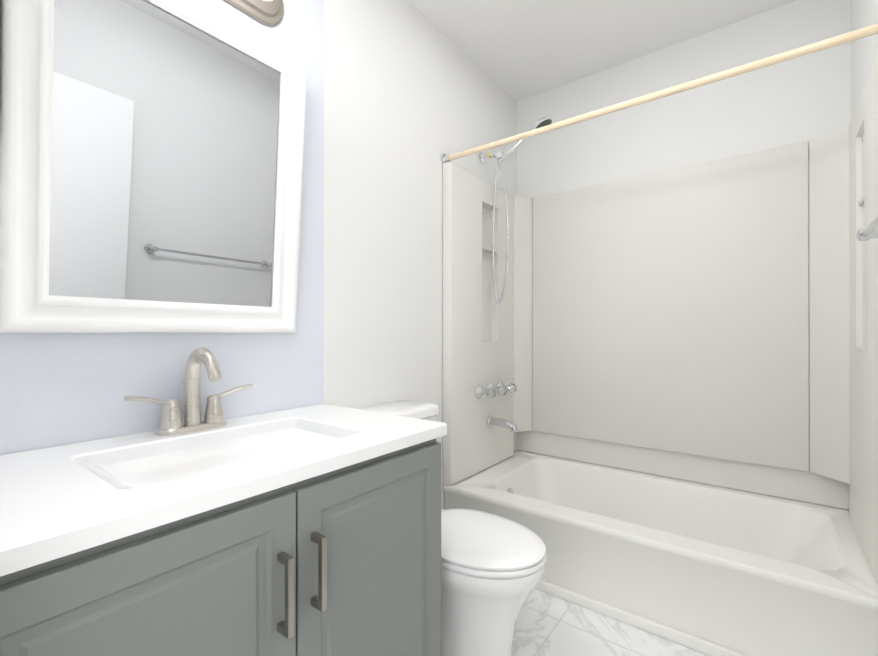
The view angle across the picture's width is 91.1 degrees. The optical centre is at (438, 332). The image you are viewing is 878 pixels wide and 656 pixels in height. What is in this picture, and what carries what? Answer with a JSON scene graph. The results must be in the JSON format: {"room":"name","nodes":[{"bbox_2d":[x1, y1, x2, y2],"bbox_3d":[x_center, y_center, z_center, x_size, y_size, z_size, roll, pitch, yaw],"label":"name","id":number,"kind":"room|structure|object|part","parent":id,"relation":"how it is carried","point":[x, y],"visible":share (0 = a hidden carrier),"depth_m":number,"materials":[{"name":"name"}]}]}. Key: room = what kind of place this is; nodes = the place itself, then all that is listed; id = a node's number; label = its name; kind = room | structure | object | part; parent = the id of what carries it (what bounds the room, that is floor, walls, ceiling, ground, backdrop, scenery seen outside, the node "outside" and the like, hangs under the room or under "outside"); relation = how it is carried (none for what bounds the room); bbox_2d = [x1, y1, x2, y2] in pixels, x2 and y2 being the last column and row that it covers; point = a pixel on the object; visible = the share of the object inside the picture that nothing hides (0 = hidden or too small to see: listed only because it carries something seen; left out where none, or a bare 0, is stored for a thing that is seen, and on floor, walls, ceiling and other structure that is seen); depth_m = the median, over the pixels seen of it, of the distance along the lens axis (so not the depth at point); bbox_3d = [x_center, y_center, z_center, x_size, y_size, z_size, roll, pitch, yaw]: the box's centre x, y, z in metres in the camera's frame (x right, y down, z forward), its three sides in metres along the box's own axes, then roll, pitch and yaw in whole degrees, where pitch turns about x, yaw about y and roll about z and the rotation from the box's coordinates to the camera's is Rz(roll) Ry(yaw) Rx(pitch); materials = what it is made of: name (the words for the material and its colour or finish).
{"room":"bathroom","nodes":[
{"label":"bathroom","id":0,"kind":"room"},
{"bbox_2d":[0,0,516,509],"bbox_3d":[-0.297,-0.199,1.760,0.120,2.500,2.670,0,0,37],"label":"wall","id":1,"kind":"structure","parent":0,"point":[413,94],"depth_m":1.60,"materials":[{"name":"white paint"}]},
{"bbox_2d":[0,0,306,332],"bbox_3d":[-0.655,-0.436,1.114,0.089,0.874,0.684,0,0,37],"label":"mirror","id":2,"kind":"object","parent":1,"relation":"attached to","point":[151,158],"visible":0.98,"depth_m":1.05,"materials":[{"name":"white mirror"}]},
{"bbox_2d":[49,0,279,306],"bbox_3d":[-0.662,-0.436,1.120,0.049,0.717,0.528,0,0,37],"label":"mirror glass","id":3,"kind":"object","parent":2,"relation":"attached to","point":[164,127],"depth_m":1.07,"materials":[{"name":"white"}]},
{"bbox_2d":[224,0,283,25],"bbox_3d":[-0.623,-1.036,1.103,0.153,0.165,0.597,0,0,37],"label":"sconce","id":4,"kind":"object","parent":1,"relation":"attached to","point":[268,12],"visible":1,"depth_m":1.31,"materials":[{"name":"silver metal"}]},
{"bbox_2d":[409,0,795,100],"bbox_3d":[0.356,-1.475,1.266,1.760,0.050,2.670,0,0,37],"label":"ceiling","id":5,"kind":"structure","parent":0,"point":[517,50],"depth_m":2.06,"materials":[{"name":"white paint"}]},
{"bbox_2d":[512,588,708,655],"bbox_3d":[0.356,1.075,1.261,1.760,0.050,2.670,0,0,37],"label":"floor","id":6,"kind":"structure","parent":0,"point":[547,624],"depth_m":1.49,"materials":[{"name":"tile"}]},
{"bbox_2d":[0,347,446,655],"bbox_3d":[-0.464,0.543,0.966,0.567,1.013,0.945,0,0,37],"label":"bathroom vanity","id":7,"kind":"object","parent":6,"relation":"on","point":[314,530],"visible":1,"depth_m":0.79,"materials":[{"name":"grey paint"}]},
{"bbox_3d":[-0.413,0.623,0.638,0.020,0.643,0.450,0,0,37],"label":"door","id":8,"kind":"part","parent":7,"relation":"part of","materials":[{"name":"grey paint"}]},
{"bbox_2d":[0,404,446,576],"bbox_3d":[-0.476,0.304,0.975,0.537,0.108,0.945,0,0,37],"label":"countertop","id":9,"kind":"structure","parent":7,"relation":"on","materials":[{"name":"white stone"}]},
{"bbox_2d":[123,347,253,435],"bbox_3d":[-0.599,0.143,1.085,0.172,0.213,0.306,0,0,37],"label":"faucet","id":10,"kind":"object","parent":9,"relation":"on","point":[171,424],"depth_m":1.10,"materials":[{"name":"silver metal"}]},
{"bbox_3d":[-0.280,0.534,0.777,0.024,0.014,0.012,0,0,37],"label":"pull post","id":11,"kind":"part","parent":7,"relation":"part of","materials":[{"name":"silver metal"}]},
{"bbox_3d":[-0.280,0.408,0.777,0.024,0.014,0.012,0,0,37],"label":"pull post","id":12,"kind":"part","parent":7,"relation":"part of","materials":[{"name":"silver metal"}]},
{"bbox_3d":[-0.236,0.524,0.834,0.024,0.014,0.012,0,0,37],"label":"pull post","id":13,"kind":"part","parent":7,"relation":"part of","materials":[{"name":"silver metal"}]},
{"bbox_3d":[-0.236,0.398,0.834,0.024,0.014,0.012,0,0,37],"label":"pull post","id":14,"kind":"part","parent":7,"relation":"part of","materials":[{"name":"silver metal"}]},
{"bbox_3d":[-0.137,0.623,1.000,0.020,0.643,0.452,0,0,37],"label":"door","id":15,"kind":"part","parent":7,"relation":"part of","materials":[{"name":"grey paint"}]},
{"bbox_2d":[355,400,546,655],"bbox_3d":[0.012,0.667,1.461,0.725,0.768,0.408,0,0,37],"label":"toilet","id":16,"kind":"object","parent":6,"relation":"on","point":[492,568],"visible":0.35,"depth_m":1.28,"materials":[{"name":"white ceramic"}]},
{"bbox_3d":[-0.195,0.508,1.619,0.205,0.360,0.396,0,0,37],"label":"tank","id":17,"kind":"part","parent":16,"relation":"part of","materials":[{"name":"white ceramic"}]},
{"bbox_3d":[0.025,0.866,1.450,0.684,0.369,0.353,0,0,37],"label":"bowl","id":18,"kind":"part","parent":16,"relation":"part of","materials":[{"name":"white ceramic"}]},
{"bbox_3d":[0.121,0.672,1.377,0.450,0.018,0.352,0,0,37],"label":"seat","id":19,"kind":"part","parent":16,"relation":"part of","materials":[{"name":"white plastic"}]},
{"bbox_2d":[442,24,877,655],"bbox_3d":[0.851,-0.013,1.914,1.514,2.129,0.789,0,0,37],"label":"bathtub","id":20,"kind":"object","parent":6,"relation":"on","point":[712,324],"visible":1,"depth_m":1.98,"materials":[{"name":"plastic"}]},
{"bbox_2d":[475,385,495,398],"bbox_3d":[0.244,0.307,2.206,0.095,0.072,0.072,0,0,37],"label":"faucet knob","id":21,"kind":"object","parent":20,"relation":"on","point":[480,391],"depth_m":2.21,"materials":[{"name":"silver metal"}]},
{"bbox_2d":[486,383,506,394],"bbox_3d":[0.312,0.307,2.295,0.095,0.072,0.072,0,0,37],"label":"faucet knob","id":22,"kind":"object","parent":20,"relation":"on","point":[501,390],"depth_m":2.27,"materials":[{"name":"silver metal"}]},
{"bbox_2d":[487,416,517,431],"bbox_3d":[0.339,0.485,2.274,0.164,0.069,0.060,0,0,37],"label":"tub faucet","id":23,"kind":"object","parent":20,"relation":"on","point":[492,421],"depth_m":2.27,"materials":[{"name":"silver metal"}]},
{"bbox_2d":[497,381,516,392],"bbox_3d":[0.379,0.307,2.384,0.095,0.072,0.072,0,0,37],"label":"faucet knob","id":24,"kind":"object","parent":20,"relation":"on","point":[511,388],"depth_m":2.36,"materials":[{"name":"silver metal"}]},
{"bbox_3d":[0.417,-0.978,2.234,0.226,0.157,0.044,0,0,37],"label":"shower handle","id":25,"kind":"part","parent":20,"relation":"part of","materials":[{"name":"silver metal"}]},
{"bbox_3d":[0.631,-0.837,1.627,1.506,0.025,0.025,0,0,37],"label":"shower rod rail","id":26,"kind":"part","parent":20,"relation":"part of","materials":[{"name":"gold metal"}]},
{"bbox_2d":[517,0,850,509],"bbox_3d":[1.176,-0.198,2.242,1.640,2.500,0.120,0,0,37],"label":"wall","id":27,"kind":"structure","parent":0,"point":[805,98],"depth_m":2.10,"materials":[{"name":"white paint"}]},
{"bbox_2d":[851,0,877,118],"bbox_3d":[0.972,-0.201,0.719,0.120,2.500,2.550,0,0,37],"label":"wall","id":28,"kind":"structure","parent":0,"point":[864,51],"depth_m":1.58,"materials":[{"name":"white paint"}]},
{"bbox_2d":[856,216,877,240],"bbox_3d":[0.947,-0.261,0.858,0.082,0.048,0.727,0,0,37],"label":"towel bar","id":29,"kind":"object","parent":28,"relation":"attached to","point":[869,231],"visible":1,"depth_m":1.12,"materials":[{"name":"silver metal"}]},
{"bbox_3d":[1.153,-0.260,1.129,0.082,0.048,0.047,0,0,37],"label":"post","id":30,"kind":"part","parent":29,"relation":"part of","materials":[{"name":"silver metal"}]},
{"bbox_3d":[0.926,-0.261,0.874,0.016,0.016,0.710,0,0,37],"label":"rail","id":31,"kind":"part","parent":29,"relation":"part of","materials":[{"name":"silver metal"}]}
]}

